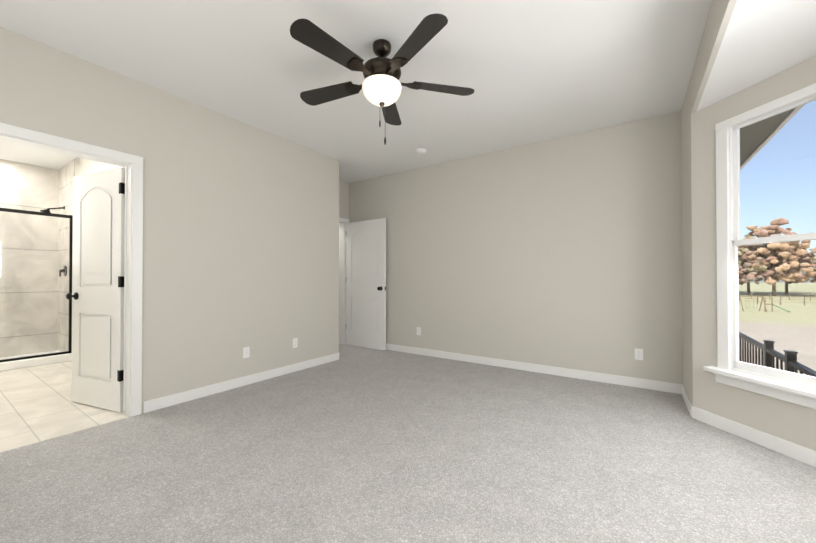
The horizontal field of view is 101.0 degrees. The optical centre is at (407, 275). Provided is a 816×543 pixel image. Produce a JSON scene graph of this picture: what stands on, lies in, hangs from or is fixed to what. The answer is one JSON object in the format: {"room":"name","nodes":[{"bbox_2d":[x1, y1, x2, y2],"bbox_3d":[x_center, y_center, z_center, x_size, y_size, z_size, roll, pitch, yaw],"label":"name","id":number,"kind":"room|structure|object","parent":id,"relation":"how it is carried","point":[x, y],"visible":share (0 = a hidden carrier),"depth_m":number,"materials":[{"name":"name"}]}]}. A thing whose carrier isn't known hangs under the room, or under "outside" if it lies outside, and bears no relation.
{"room":"empty bedroom","nodes":[
{"label":"empty bedroom","id":0,"kind":"room"},
{"bbox_2d":[0,361,128,451],"bbox_3d":[-3.906,1.204,3.984,4.180,0.100,3.950,0,-1,34],"label":"floor","id":1,"kind":"structure","parent":0,"point":[37,404],"depth_m":2.86,"materials":[{"name":"beige tile"}]},
{"bbox_2d":[75,157,124,175],"bbox_3d":[-3.855,-0.214,4.197,4.040,2.740,0.140,0,-1,34],"label":"wall","id":2,"kind":"structure","parent":0,"point":[84,166],"depth_m":4.21,"materials":[{"name":"grey paint"}]},
{"bbox_2d":[57,159,74,351],"bbox_3d":[-4.896,-0.209,4.809,0.830,2.740,0.012,0,-1,34],"label":"wall tile","id":3,"kind":"structure","parent":2,"relation":"attached to","point":[66,173],"depth_m":4.82,"materials":[{"name":"beige tile"}]},
{"bbox_2d":[40,206,66,276],"bbox_3d":[-4.972,-0.489,4.712,0.235,1.018,0.241,0,-1,34],"label":"shower head","id":4,"kind":"object","parent":3,"relation":"attached to","point":[47,210],"visible":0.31,"depth_m":4.74},
{"bbox_2d":[0,27,338,412],"bbox_3d":[-1.860,-0.221,3.416,0.140,2.740,3.038,0,-1,34],"label":"wall","id":5,"kind":"structure","parent":0,"point":[240,235],"depth_m":3.20,"materials":[{"name":"grey paint"}]},
{"bbox_2d":[0,122,142,416],"bbox_3d":[-2.501,0.082,2.464,0.178,2.118,0.862,0,-1,34],"label":"door frame","id":6,"kind":"structure","parent":5,"relation":"attached to","point":[133,278],"depth_m":2.73,"materials":[{"name":"white wood"}]},
{"bbox_2d":[66,168,124,411],"bbox_3d":[-2.702,0.122,2.932,0.714,2.030,0.175,0,-1,21],"label":"bathroom door","id":7,"kind":"structure","parent":5,"relation":"in","point":[96,296],"depth_m":2.90,"materials":[{"name":"painted wood"},{"name":"black metal"}]},
{"bbox_2d":[143,353,338,412],"bbox_3d":[-1.567,1.104,3.701,0.014,0.095,2.220,0,-1,34],"label":"baseboard","id":8,"kind":"structure","parent":5,"relation":"attached to","point":[170,400],"depth_m":3.36,"materials":[{"name":"white wood"}]},
{"bbox_2d":[243,347,249,357],"bbox_3d":[-1.692,0.810,3.522,0.010,0.114,0.070,0,-1,34],"label":"electrical outlet","id":9,"kind":"object","parent":5,"relation":"attached to","point":[246,352],"visible":1,"depth_m":3.52,"materials":[{"name":"white plastic"}]},
{"bbox_2d":[293,338,297,347],"bbox_3d":[-1.351,0.814,4.028,0.010,0.114,0.070,0,-1,34],"label":"electrical outlet","id":10,"kind":"object","parent":5,"relation":"attached to","point":[295,342],"visible":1,"depth_m":4.03,"materials":[{"name":"white plastic"}]},
{"bbox_2d":[339,180,348,218],"bbox_3d":[-1.276,-0.204,5.459,0.140,2.740,1.020,0,-1,34],"label":"wall","id":11,"kind":"structure","parent":0,"point":[341,199],"depth_m":5.63,"materials":[{"name":"grey paint"}]},
{"bbox_2d":[339,217,348,344],"bbox_3d":[-1.308,0.107,5.392,0.162,2.118,0.878,0,-1,34],"label":"door frame","id":12,"kind":"structure","parent":11,"relation":"attached to","point":[342,280],"depth_m":5.67,"materials":[{"name":"white wood"}]},
{"bbox_2d":[346,218,385,350],"bbox_3d":[-0.691,0.143,5.403,0.844,2.030,0.175,0,-1,36],"label":"hall door","id":13,"kind":"structure","parent":12,"relation":"attached to","point":[366,284],"depth_m":5.36,"materials":[{"name":"white"}]},
{"bbox_2d":[0,0,711,182],"bbox_3d":[-1.921,-1.651,3.481,8.060,0.120,5.300,0,-1,34],"label":"ceiling","id":14,"kind":"structure","parent":0,"point":[530,71],"depth_m":2.53,"materials":[{"name":"white paint"}]},
{"bbox_2d":[290,13,473,144],"bbox_3d":[-0.219,-1.234,2.319,1.304,0.732,1.289,0,-1,34],"label":"ceiling fan","id":15,"kind":"object","parent":14,"relation":"hanging from","point":[381,85],"visible":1,"depth_m":2.22,"materials":[{"name":"brown metal"}]},
{"bbox_2d":[416,148,426,153],"bbox_3d":[0.167,-1.565,4.265,0.136,0.038,0.136,0,-1,34],"label":"smoke detector","id":16,"kind":"object","parent":14,"relation":"attached to","point":[420,150],"visible":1,"depth_m":4.22,"materials":[{"name":"white plastic"}]},
{"bbox_2d":[681,0,736,140],"bbox_3d":[1.331,-1.459,1.281,0.030,0.300,5.040,0,-1,34],"label":"fascia","id":17,"kind":"object","parent":14,"relation":"attached to","point":[720,12],"visible":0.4,"depth_m":2.12,"materials":[{"name":"grey paint"}]},
{"bbox_2d":[339,344,374,358],"bbox_3d":[-1.076,1.215,5.269,0.930,0.100,1.350,0,-1,34],"label":"floor","id":18,"kind":"structure","parent":0,"point":[345,351],"depth_m":5.19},
{"bbox_2d":[0,349,815,542],"bbox_3d":[0.407,1.186,1.883,5.320,0.100,5.300,0,-1,34],"label":"floor carpet","id":19,"kind":"object","parent":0,"point":[380,446],"visible":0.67,"depth_m":1.97,"materials":[{"name":"grey carpet"}]},
{"bbox_2d":[349,111,682,383],"bbox_3d":[0.217,-0.208,4.980,6.210,2.740,0.140,0,-1,34],"label":"wall","id":20,"kind":"structure","parent":0,"point":[564,252],"depth_m":3.94,"materials":[{"name":"grey paint"}]},
{"bbox_2d":[417,327,420,334],"bbox_3d":[0.155,0.822,4.924,0.070,0.114,0.010,0,-1,34],"label":"electrical outlet","id":21,"kind":"object","parent":20,"relation":"attached to","point":[418,330],"visible":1,"depth_m":4.92,"materials":[{"name":"white plastic"}]},
{"bbox_2d":[386,344,682,393],"bbox_3d":[0.816,1.110,4.471,4.420,0.095,0.014,0,-1,34],"label":"baseboard","id":22,"kind":"structure","parent":20,"relation":"attached to","point":[626,381],"depth_m":3.89,"materials":[{"name":"white wood"}]},
{"bbox_2d":[635,348,642,359],"bbox_3d":[2.358,0.809,3.434,0.070,0.114,0.010,0,-1,34],"label":"electrical outlet","id":23,"kind":"object","parent":20,"relation":"attached to","point":[638,354],"visible":1,"depth_m":3.43,"materials":[{"name":"white plastic"}]},
{"bbox_2d":[682,115,692,405],"bbox_3d":[2.516,-0.075,2.942,0.120,2.440,0.660,0,-1,34],"label":"wall","id":24,"kind":"structure","parent":0,"point":[687,269],"depth_m":2.94,"materials":[{"name":"grey paint"}]},
{"bbox_2d":[682,385,691,416],"bbox_3d":[2.457,1.098,2.964,0.014,0.095,0.646,0,-1,34],"label":"baseboard return","id":25,"kind":"object","parent":24,"relation":"attached to","point":[688,403],"visible":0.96,"depth_m":2.88,"materials":[{"name":"white wood"}]},
{"bbox_2d":[691,56,815,450],"bbox_3d":[2.468,-0.133,1.934,0.075,2.540,1.580,0,0,-11],"label":"wall","id":26,"kind":"structure","parent":0,"point":[789,421],"depth_m":2.54,"materials":[{"name":"grey paint"}]},
{"bbox_2d":[692,406,815,467],"bbox_3d":[2.415,1.089,1.965,0.014,0.095,1.480,0,0,-11],"label":"baseboard","id":27,"kind":"structure","parent":26,"relation":"attached to","point":[805,455],"depth_m":2.26,"materials":[{"name":"white wood"}]},
{"bbox_2d":[703,366,815,408],"bbox_3d":[2.385,0.740,2.171,0.145,0.107,0.804,0,0,-11],"label":"window sill","id":28,"kind":"structure","parent":26,"relation":"attached to","point":[802,396],"depth_m":2.19,"materials":[{"name":"white wood"}]},
{"bbox_2d":[715,83,815,390],"bbox_3d":[2.410,-0.221,2.184,0.095,1.820,0.680,0,0,-11],"label":"window","id":29,"kind":"structure","parent":26,"relation":"in","point":[778,374],"depth_m":2.41,"materials":[{"name":"white"}]},
{"bbox_2d":[696,0,815,111],"bbox_3d":[1.749,-1.372,0.931,1.054,0.120,3.590,0,-1,34],"label":"ceiling","id":30,"kind":"structure","parent":0,"point":[762,40],"depth_m":1.90,"materials":[{"name":"white paint"}]},
{"bbox_3d":[-5.813,-0.213,4.319,0.140,2.740,2.130,0,-1,34],"label":"wall","id":31,"kind":"structure","parent":0,"visible":0},
{"bbox_2d":[0,159,58,356],"bbox_3d":[-5.750,-0.214,4.276,0.012,2.740,1.850,0,-1,34],"label":"tiled wall","id":32,"kind":"structure","parent":31,"relation":"attached to","point":[27,187],"depth_m":4.78,"materials":[{"name":"beige tile"}]},
{"bbox_2d":[0,350,71,370],"bbox_3d":[-5.393,1.104,4.024,0.848,0.100,1.826,0,-1,34],"label":"sill","id":33,"kind":"structure","parent":32,"relation":"attached to","point":[23,363],"depth_m":4.31,"materials":[{"name":"white plastic"}]},
{"bbox_2d":[0,208,72,362],"bbox_3d":[-5.081,0.117,3.821,0.054,1.870,1.826,0,-1,34],"label":"shower door","id":34,"kind":"structure","parent":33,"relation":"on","point":[70,240],"depth_m":4.36,"materials":[{"name":"clear glass"}]},
{"label":"outside","id":35,"kind":"structure","parent":0,"visible":0},
{"bbox_2d":[740,104,804,169],"bbox_3d":[2.144,-1.694,6.044,5.825,0.270,7.400,0,-1,34],"label":"soffit","id":36,"kind":"structure","parent":35,"point":[762,133],"depth_m":3.77,"materials":[{"name":"grey"}]},
{"bbox_2d":[738,283,815,374],"bbox_3d":[115.852,5.082,126.719,450.000,0.200,460.000,0,-1,34],"label":"ground","id":37,"kind":"structure","parent":35,"point":[794,338],"depth_m":31.70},
{"bbox_2d":[738,234,767,293],"bbox_3d":[84.146,-2.929,83.529,12.635,15.098,10.964,0,-1,34],"label":"tree","id":38,"kind":"object","parent":37,"relation":"on","point":[759,279],"depth_m":82.96,"materials":[{"name":"brown plant"}]},
{"bbox_2d":[738,245,768,284],"bbox_3d":[72.140,-1.836,74.107,9.549,12.755,9.922,0,-1,34],"label":"tree","id":39,"kind":"object","parent":37,"relation":"on","point":[744,253],"depth_m":71.06,"materials":[{"name":"brown plant"}]},
{"bbox_2d":[738,296,789,311],"bbox_3d":[41.439,3.373,39.177,4.630,1.776,1.326,0,-1,19],"label":"swing set","id":40,"kind":"object","parent":37,"relation":"on","point":[765,304],"depth_m":39.07,"materials":[{"name":"brown wood"}]},
{"bbox_2d":[740,292,810,300],"bbox_3d":[59.752,3.817,65.229,96.050,1.300,0.100,0,-1,37],"label":"fence","id":41,"kind":"object","parent":37,"relation":"on","point":[779,297],"depth_m":59.64,"materials":[{"name":"brown wood"}]},
{"bbox_2d":[746,295,807,304],"bbox_3d":[66.835,3.622,41.911,144.050,1.300,0.100,0,-1,30],"label":"fence","id":42,"kind":"object","parent":37,"relation":"on","point":[804,302],"depth_m":48.92,"materials":[{"name":"brown"}]},
{"bbox_2d":[738,218,815,295],"bbox_3d":[77.588,-3.883,72.019,12.638,16.813,13.776,0,-1,34],"label":"tree","id":43,"kind":"object","parent":37,"relation":"on","point":[787,266],"depth_m":69.78,"materials":[{"name":"brown plant"}]},
{"bbox_2d":[763,240,815,293],"bbox_3d":[92.003,-3.019,81.254,12.574,15.240,11.892,0,-1,34],"label":"tree","id":44,"kind":"object","parent":37,"relation":"on","point":[797,260],"depth_m":79.58,"materials":[{"name":"brown plant"}]},
{"bbox_2d":[800,249,815,282],"bbox_3d":[85.719,-0.962,67.781,9.203,10.899,8.650,0,-1,34],"label":"tree","id":45,"kind":"object","parent":37,"relation":"on","point":[812,263],"depth_m":69.63,"materials":[{"name":"brown plant"}]},
{"bbox_3d":[2.316,2.873,6.282,5.800,2.200,6.750,0,-1,34],"label":"deck floor","id":46,"kind":"structure","parent":37,"relation":"on","visible":0},
{"bbox_2d":[739,332,815,376],"bbox_3d":[4.677,1.252,4.699,0.076,1.015,6.650,0,-1,34],"label":"deck railing","id":47,"kind":"object","parent":46,"relation":"on","point":[789,364],"depth_m":3.74,"materials":[{"name":"black wood"}]}
]}

